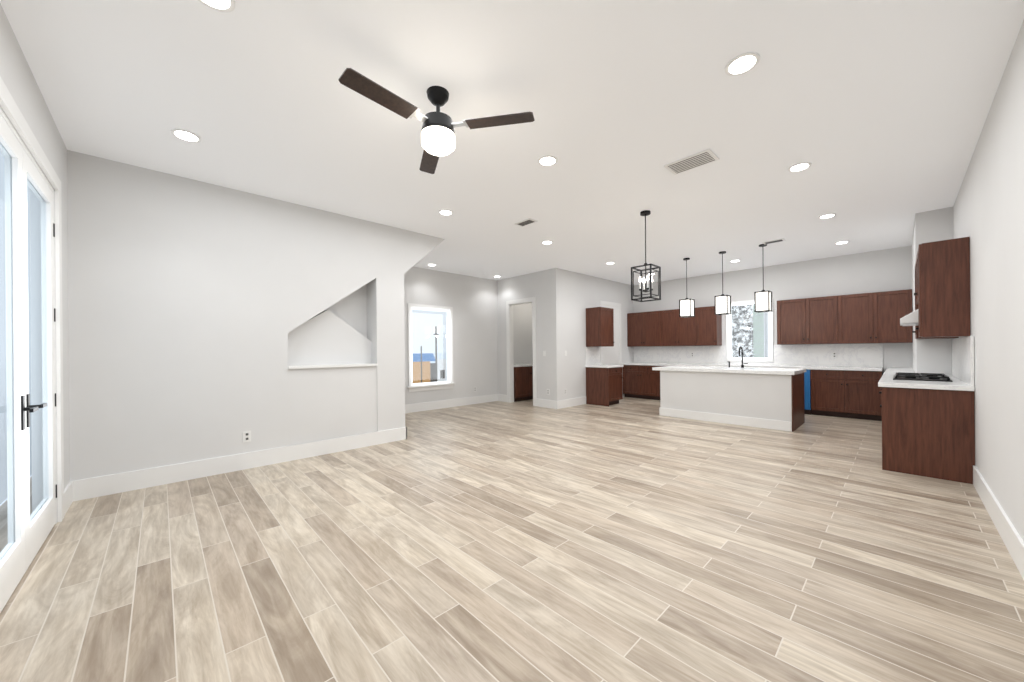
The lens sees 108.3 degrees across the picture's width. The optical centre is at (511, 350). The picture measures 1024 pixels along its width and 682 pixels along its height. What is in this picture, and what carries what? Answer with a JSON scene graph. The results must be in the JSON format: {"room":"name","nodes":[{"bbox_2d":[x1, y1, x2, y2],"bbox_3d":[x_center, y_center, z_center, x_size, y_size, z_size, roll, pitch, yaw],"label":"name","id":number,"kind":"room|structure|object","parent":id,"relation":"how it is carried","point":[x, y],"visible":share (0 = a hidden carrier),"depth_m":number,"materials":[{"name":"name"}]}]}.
{"room":"kitchen","nodes":[
{"label":"kitchen","id":0,"kind":"room"},
{"bbox_2d":[0,3,69,521],"bbox_3d":[-2.145,-0.231,1.322,0.120,3.100,6.070,-1,0,-44],"label":"wall","id":1,"kind":"structure","parent":0,"point":[18,78],"depth_m":2.66,"materials":[{"name":"paint"}]},
{"bbox_2d":[0,107,56,612],"bbox_3d":[-2.918,0.042,2.179,0.173,2.567,1.814,-1,0,-44],"label":"french door","id":2,"kind":"structure","parent":1,"relation":"in","point":[28,533],"depth_m":2.23,"materials":[{"name":"white wood"}]},
{"bbox_2d":[0,77,63,521],"bbox_3d":[-2.889,-0.010,2.207,0.020,2.670,2.020,-1,0,-44],"label":"trim","id":3,"kind":"structure","parent":1,"relation":"attached to","point":[7,102],"depth_m":2.86,"materials":[{"name":"white wood"}]},
{"bbox_2d":[64,480,75,515],"bbox_3d":[-3.720,1.243,3.089,0.016,0.180,0.420,-1,0,-44],"label":"baseboard","id":4,"kind":"structure","parent":1,"relation":"attached to","point":[70,490],"depth_m":3.14,"materials":[{"name":"white wood"}]},
{"bbox_2d":[67,150,404,480],"bbox_3d":[-2.934,-0.224,4.471,3.320,3.100,0.420,-1,0,-44],"label":"wall","id":5,"kind":"structure","parent":0,"point":[203,316],"depth_m":3.95,"materials":[{"name":"paint"}]},
{"bbox_2d":[76,427,406,500],"bbox_3d":[-2.722,1.234,4.360,3.216,0.180,0.016,-1,0,-44],"label":"baseboard","id":6,"kind":"structure","parent":5,"relation":"attached to","point":[105,485],"depth_m":3.97,"materials":[{"name":"white wood"}]},
{"bbox_2d":[243,431,250,441],"bbox_3d":[-2.965,0.966,4.137,0.075,0.120,0.008,-1,0,-44],"label":"electrical outlet plate","id":7,"kind":"object","parent":5,"relation":"attached to","point":[246,436],"depth_m":4.13,"materials":[{"name":"white plastic"}]},
{"bbox_2d":[288,363,377,368],"bbox_3d":[-2.393,0.206,4.914,1.090,0.030,0.360,-1,0,-44],"label":"trim","id":8,"kind":"structure","parent":5,"relation":"on","point":[328,366],"depth_m":4.74,"materials":[{"name":"white wood"}]},
{"bbox_2d":[404,230,444,273],"bbox_3d":[-1.682,-1.455,6.074,0.720,0.660,1.000,-1,0,-44],"label":"soffit","id":9,"kind":"structure","parent":0,"point":[418,247],"depth_m":5.60,"materials":[{"name":"paint"}]},
{"bbox_2d":[404,267,532,404],"bbox_3d":[-1.064,-0.241,8.945,5.800,3.100,0.120,-1,0,-44],"label":"wall","id":10,"kind":"structure","parent":0,"point":[471,301],"depth_m":8.88,"materials":[{"name":"paint"}]},
{"bbox_2d":[407,303,454,391],"bbox_3d":[-1.788,-0.057,8.185,1.180,1.875,0.140,-1,0,-44],"label":"window","id":11,"kind":"structure","parent":10,"relation":"in","point":[425,386],"depth_m":8.20,"materials":[{"name":"white"}]},
{"bbox_2d":[405,394,495,412],"bbox_3d":[-1.685,1.225,8.247,3.680,0.180,0.016,-1,0,-44],"label":"baseboard","id":12,"kind":"structure","parent":10,"relation":"attached to","point":[417,407],"depth_m":8.44,"materials":[{"name":"white wood"}]},
{"bbox_2d":[0,397,1023,681],"bbox_3d":[0.874,1.342,5.634,11.020,0.100,8.570,-1,0,-44],"label":"floor","id":13,"kind":"structure","parent":0,"point":[626,539],"depth_m":2.22,"materials":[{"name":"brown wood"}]},
{"bbox_2d":[514,363,532,401],"bbox_3d":[0.349,0.835,9.828,1.190,0.925,0.532,-1,0,-44],"label":"vanity","id":14,"kind":"object","parent":13,"relation":"on","point":[523,381],"visible":0.48,"depth_m":9.47,"materials":[{"name":"brown wood"}]},
{"bbox_2d":[585,307,623,406],"bbox_3d":[2.208,0.136,8.834,0.660,2.290,0.642,-1,0,-44],"label":"bar cabinet","id":15,"kind":"object","parent":13,"relation":"on","point":[604,384],"visible":1,"depth_m":8.70,"materials":[{"name":"brown wood"}]},
{"bbox_2d":[622,363,659,399],"bbox_3d":[3.574,0.831,9.864,0.624,0.875,1.028,-1,0,-44],"label":"base cabinet","id":16,"kind":"object","parent":13,"relation":"on","point":[639,380],"depth_m":9.67,"materials":[{"name":"brown wood"}]},
{"bbox_2d":[658,370,660,394],"bbox_3d":[4.224,0.826,9.182,0.624,0.875,1.084,-1,0,-44],"label":"base cabinet","id":17,"kind":"object","parent":13,"relation":"on","point":[658,370],"depth_m":9.29,"materials":[{"name":"brown wood"}]},
{"bbox_2d":[660,370,804,431],"bbox_3d":[3.992,0.828,6.843,1.041,0.875,2.116,-1,0,-44],"label":"kitchen island","id":18,"kind":"object","parent":13,"relation":"on","point":[766,398],"depth_m":6.30,"materials":[{"name":"paint"}]},
{"bbox_2d":[652,366,805,373],"bbox_3d":[3.940,0.358,6.866,1.050,0.055,2.265,-1,0,-44],"label":"island countertop","id":19,"kind":"structure","parent":18,"relation":"on","point":[703,369],"depth_m":6.49,"materials":[{"name":"white stone"}]},
{"bbox_2d":[798,367,813,414],"bbox_3d":[5.928,0.811,7.392,0.624,0.875,0.259,-1,0,-44],"label":"dishwasher","id":20,"kind":"object","parent":13,"relation":"on","point":[809,374],"depth_m":7.15,"materials":[{"name":"blue"}]},
{"bbox_2d":[814,371,882,420],"bbox_3d":[6.315,0.807,6.985,0.624,0.875,0.974,-1,0,-44],"label":"base cabinet","id":21,"kind":"object","parent":13,"relation":"on","point":[844,383],"depth_m":6.74,"materials":[{"name":"brown wood"}]},
{"bbox_2d":[646,363,881,370],"bbox_3d":[4.928,0.354,8.431,0.632,0.045,4.976,-1,0,-44],"label":"countertop","id":22,"kind":"structure","parent":21,"relation":"on","point":[647,364],"depth_m":8.10,"materials":[{"name":"white stone"}]},
{"bbox_2d":[879,388,974,483],"bbox_3d":[4.491,0.823,4.037,0.999,0.875,0.617,-1,0,-44],"label":"base cabinet","id":23,"kind":"object","parent":13,"relation":"on","point":[928,425],"depth_m":3.67,"materials":[{"name":"brown wood"}]},
{"bbox_2d":[878,368,973,391],"bbox_3d":[5.615,0.349,5.129,4.192,0.045,0.642,-1,0,-44],"label":"countertop","id":24,"kind":"structure","parent":23,"relation":"on","point":[887,381],"depth_m":3.84,"materials":[{"name":"white stone"}]},
{"bbox_2d":[894,372,953,379],"bbox_3d":[4.791,0.308,4.339,0.780,0.050,0.440,-1,0,-44],"label":"cooktop","id":25,"kind":"object","parent":24,"relation":"in","point":[897,375],"depth_m":4.23,"materials":[{"name":"black metal"}]},
{"bbox_2d":[0,0,1023,284],"bbox_3d":[0.847,-1.857,5.634,11.020,0.100,8.570,-1,0,-44],"label":"ceiling","id":26,"kind":"structure","parent":0,"point":[874,112],"depth_m":2.79,"materials":[{"name":"paint"}]},
{"bbox_2d":[171,129,200,142],"bbox_3d":[-2.692,-1.771,3.057,0.189,0.010,0.189,-1,0,25],"label":"recessed light","id":27,"kind":"object","parent":26,"relation":"in","point":[185,135],"depth_m":3.04,"materials":[{"name":"white plastic"}]},
{"bbox_2d":[198,0,234,12],"bbox_3d":[-1.505,-1.782,1.854,0.189,0.010,0.189,-1,0,7],"label":"recessed light","id":28,"kind":"object","parent":26,"relation":"in","point":[225,6],"depth_m":1.90,"materials":[{"name":"white plastic"}]},
{"bbox_2d":[338,68,534,173],"bbox_3d":[-0.623,-1.594,2.528,1.111,0.402,1.207,-1,0,-44],"label":"ceiling fan","id":29,"kind":"object","parent":26,"relation":"hanging from","point":[437,135],"visible":1,"depth_m":2.49,"materials":[{"name":"brown wood"}]},
{"bbox_2d":[438,209,452,214],"bbox_3d":[-0.860,-1.787,4.802,0.189,0.010,0.189,-1,0,7],"label":"recessed light","id":30,"kind":"object","parent":26,"relation":"in","point":[443,212],"depth_m":4.79,"materials":[{"name":"white"}]},
{"bbox_2d":[515,218,537,226],"bbox_3d":[0.196,-1.795,5.201,0.160,0.014,0.300,-1,0,-44],"label":"ceiling vent","id":31,"kind":"object","parent":26,"relation":"in","point":[528,221],"depth_m":5.18,"materials":[{"name":"white metal"}]},
{"bbox_2d":[541,241,552,243],"bbox_3d":[0.588,-1.800,6.181,0.189,0.010,0.189,-1,0,25],"label":"recessed light","id":32,"kind":"object","parent":26,"relation":"in","point":[543,242],"depth_m":6.16,"materials":[{"name":"white plastic"}]},
{"bbox_2d":[538,155,557,165],"bbox_3d":[0.339,-1.798,3.514,0.189,0.010,0.189,-1,0,37],"label":"recessed light","id":33,"kind":"object","parent":26,"relation":"in","point":[548,160],"depth_m":3.50,"materials":[{"name":"white"}]},
{"bbox_2d":[631,210,660,301],"bbox_3d":[1.756,-1.236,4.859,0.276,1.158,0.276,-1,0,-44],"label":"pendant lantern","id":34,"kind":"object","parent":26,"relation":"hanging from","point":[645,213],"visible":1,"depth_m":4.85,"materials":[{"name":"black metal"}]},
{"bbox_2d":[679,258,694,317],"bbox_3d":[3.487,-1.246,7.377,0.218,1.169,0.218,-1,0,-44],"label":"pendant light","id":35,"kind":"object","parent":26,"relation":"hanging from","point":[687,305],"visible":1,"depth_m":7.34,"materials":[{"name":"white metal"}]},
{"bbox_2d":[664,148,719,174],"bbox_3d":[1.727,-1.808,3.565,0.260,0.014,0.420,-1,0,-44],"label":"ceiling vent","id":36,"kind":"object","parent":26,"relation":"in","point":[701,158],"depth_m":3.55,"materials":[{"name":"white metal"}]},
{"bbox_2d":[714,251,730,314],"bbox_3d":[3.935,-1.250,6.906,0.218,1.169,0.218,-1,0,-44],"label":"pendant light","id":37,"kind":"object","parent":26,"relation":"hanging from","point":[722,301],"visible":1,"depth_m":6.87,"materials":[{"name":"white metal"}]},
{"bbox_2d":[725,52,759,75],"bbox_3d":[1.456,-1.807,2.341,0.189,0.010,0.189,-1,0,25],"label":"recessed light","id":38,"kind":"object","parent":26,"relation":"in","point":[743,63],"depth_m":2.33,"materials":[{"name":"white plastic"}]},
{"bbox_2d":[754,244,771,312],"bbox_3d":[4.376,-1.254,6.442,0.218,1.169,0.218,-1,0,-44],"label":"pendant light","id":39,"kind":"object","parent":26,"relation":"hanging from","point":[763,300],"visible":0.96,"depth_m":6.40,"materials":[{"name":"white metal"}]},
{"bbox_2d":[762,238,785,243],"bbox_3d":[4.409,-1.831,6.229,0.160,0.014,0.300,-1,0,-44],"label":"ceiling vent","id":40,"kind":"object","parent":26,"relation":"in","point":[777,240],"depth_m":6.21,"materials":[{"name":"white metal"}]},
{"bbox_2d":[788,162,811,171],"bbox_3d":[2.861,-1.820,3.678,0.189,0.010,0.189,-1,0,7],"label":"recessed light","id":41,"kind":"object","parent":26,"relation":"in","point":[804,165],"depth_m":3.67,"materials":[{"name":"white plastic"}]},
{"bbox_2d":[818,213,835,218],"bbox_3d":[4.309,-1.832,5.058,0.189,0.010,0.189,-1,0,37],"label":"recessed light","id":42,"kind":"object","parent":26,"relation":"in","point":[830,215],"depth_m":5.05,"materials":[{"name":"white"}]},
{"bbox_2d":[835,241,848,243],"bbox_3d":[5.656,-1.844,6.340,0.189,0.010,0.189,-1,0,25],"label":"recessed light","id":43,"kind":"object","parent":26,"relation":"in","point":[841,242],"depth_m":6.32,"materials":[{"name":"white"}]},
{"bbox_2d":[497,268,559,400],"bbox_3d":[0.345,-0.253,8.858,0.120,3.100,1.950,-1,0,-44],"label":"wall","id":44,"kind":"structure","parent":0,"point":[542,287],"depth_m":8.43,"materials":[{"name":"paint"}]},
{"bbox_2d":[496,394,506,401],"bbox_3d":[-0.230,1.212,9.375,0.016,0.180,0.330,-1,0,-44],"label":"baseboard","id":45,"kind":"structure","parent":44,"relation":"attached to","point":[499,397],"depth_m":9.40,"materials":[{"name":"white wood"}]},
{"bbox_2d":[506,297,535,405],"bbox_3d":[0.254,0.033,8.941,0.140,2.530,0.980,-1,0,-44],"label":"trim","id":46,"kind":"structure","parent":44,"relation":"attached to","point":[509,304],"depth_m":9.19,"materials":[{"name":"white"}]},
{"bbox_2d":[536,398,559,408],"bbox_3d":[0.770,1.203,8.325,0.016,0.180,0.610,-1,0,-44],"label":"baseboard","id":47,"kind":"structure","parent":44,"relation":"attached to","point":[539,402],"depth_m":8.31,"materials":[{"name":"white wood"}]},
{"bbox_2d":[559,269,633,399],"bbox_3d":[2.207,-0.269,9.367,3.280,3.100,0.120,-1,0,-44],"label":"wall","id":48,"kind":"structure","parent":0,"point":[579,293],"depth_m":8.69,"materials":[{"name":"paint"}]},
{"bbox_2d":[556,396,585,408],"bbox_3d":[1.376,1.198,8.470,1.091,0.180,0.016,-1,0,-44],"label":"baseboard","id":49,"kind":"structure","parent":48,"relation":"attached to","point":[566,403],"depth_m":8.42,"materials":[{"name":"white wood"}]},
{"bbox_2d":[600,301,621,364],"bbox_3d":[2.577,0.013,9.634,1.000,2.530,0.040,-1,0,-44],"label":"backsplash","id":50,"kind":"structure","parent":48,"relation":"attached to","point":[608,355],"depth_m":9.76,"materials":[{"name":"white"}]},
{"bbox_2d":[633,246,912,373],"bbox_3d":[5.283,-0.296,8.603,0.120,3.100,5.470,-1,0,-44],"label":"wall","id":51,"kind":"structure","parent":0,"point":[877,271],"depth_m":7.65,"materials":[{"name":"paint"}]},
{"bbox_2d":[627,310,662,346],"bbox_3d":[3.640,-0.562,9.982,0.347,0.920,0.964,-1,0,-44],"label":"upper cabinet","id":52,"kind":"object","parent":51,"relation":"attached to","point":[643,329],"depth_m":9.84,"materials":[{"name":"brown wood"}]},
{"bbox_2d":[663,307,698,344],"bbox_3d":[4.246,-0.567,9.346,0.347,0.920,1.021,-1,0,-44],"label":"upper cabinet","id":53,"kind":"object","parent":51,"relation":"attached to","point":[677,330],"depth_m":9.19,"materials":[{"name":"brown wood"}]},
{"bbox_2d":[699,306,721,344],"bbox_3d":[4.695,-0.571,8.874,0.347,0.920,0.510,-1,0,-44],"label":"upper cabinet","id":54,"kind":"object","parent":51,"relation":"attached to","point":[710,324],"depth_m":8.71,"materials":[{"name":"brown wood"}]},
{"bbox_2d":[726,298,773,361],"bbox_3d":[5.408,-0.437,8.426,0.100,1.400,0.920,-1,0,-44],"label":"kitchen window","id":55,"kind":"structure","parent":51,"relation":"in","point":[729,327],"depth_m":8.47,"materials":[{"name":"white"}]},
{"bbox_2d":[634,343,881,366],"bbox_3d":[5.151,0.109,8.645,0.012,0.443,4.976,-1,0,-44],"label":"backsplash","id":56,"kind":"structure","parent":51,"relation":"attached to","point":[798,355],"depth_m":7.76,"materials":[{"name":"white tile"}]},
{"bbox_2d":[777,295,842,344],"bbox_3d":[6.016,-0.583,7.487,0.347,0.920,1.020,-1,0,-44],"label":"upper cabinet","id":57,"kind":"object","parent":51,"relation":"attached to","point":[816,320],"depth_m":7.34,"materials":[{"name":"brown wood"}]},
{"bbox_2d":[832,352,836,357],"bbox_3d":[6.390,0.094,7.328,0.007,0.120,0.075,-1,0,-44],"label":"electrical outlet plate","id":58,"kind":"object","parent":51,"relation":"attached to","point":[834,354],"depth_m":7.33,"materials":[{"name":"white plastic"}]},
{"bbox_2d":[843,289,912,343],"bbox_3d":[6.641,-0.588,6.830,0.347,0.920,1.020,-1,0,-44],"label":"upper cabinet","id":59,"kind":"object","parent":51,"relation":"attached to","point":[874,317],"depth_m":6.65,"materials":[{"name":"brown wood"}]},
{"bbox_2d":[912,20,1023,540],"bbox_3d":[3.558,-0.281,2.873,10.520,3.100,0.450,-1,0,-44],"label":"wall","id":60,"kind":"structure","parent":0,"point":[985,213],"depth_m":2.65,"materials":[{"name":"paint"}]},
{"bbox_2d":[900,309,917,325],"bbox_3d":[4.839,-0.430,4.282,0.752,0.255,0.477,-1,0,-44],"label":"range hood","id":61,"kind":"object","parent":60,"relation":"attached to","point":[910,319],"visible":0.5,"depth_m":4.15,"materials":[{"name":"white"}]},
{"bbox_2d":[912,262,958,338],"bbox_3d":[5.341,-0.637,4.665,0.617,0.980,0.337,-1,0,-44],"label":"upper cabinet","id":62,"kind":"object","parent":60,"relation":"attached to","point":[915,262],"depth_m":4.68,"materials":[{"name":"brown wood"}]},
{"bbox_2d":[916,237,969,338],"bbox_3d":[4.523,-0.630,3.887,0.359,0.980,0.337,-1,0,-44],"label":"upper cabinet","id":63,"kind":"object","parent":60,"relation":"attached to","point":[942,287],"depth_m":3.76,"materials":[{"name":"brown wood"}]},
{"bbox_2d":[950,336,973,383],"bbox_3d":[5.004,0.095,4.119,1.867,0.473,0.020,-1,0,-44],"label":"backsplash","id":64,"kind":"structure","parent":60,"relation":"attached to","point":[962,347],"depth_m":3.87,"materials":[{"name":"white tile"}]},
{"bbox_2d":[973,465,1023,579],"bbox_3d":[2.128,1.192,1.365,6.110,0.180,0.016,-1,0,-44],"label":"baseboard","id":65,"kind":"structure","parent":60,"relation":"attached to","point":[1011,538],"depth_m":2.50,"materials":[{"name":"white wood"}]},
{"label":"outside","id":66,"kind":"structure","parent":0,"visible":0},
{"bbox_2d":[0,152,31,502],"bbox_3d":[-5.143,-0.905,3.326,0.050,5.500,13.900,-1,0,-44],"label":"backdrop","id":67,"kind":"structure","parent":66,"point":[3,458],"depth_m":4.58,"materials":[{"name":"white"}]},
{"bbox_2d":[412,309,446,382],"bbox_3d":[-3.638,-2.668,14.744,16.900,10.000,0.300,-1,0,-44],"label":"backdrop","id":68,"kind":"structure","parent":66,"point":[432,317],"depth_m":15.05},
{"bbox_2d":[732,304,768,357],"bbox_3d":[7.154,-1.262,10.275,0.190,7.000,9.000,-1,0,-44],"label":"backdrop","id":69,"kind":"structure","parent":66,"point":[740,326],"depth_m":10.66,"materials":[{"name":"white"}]}
]}

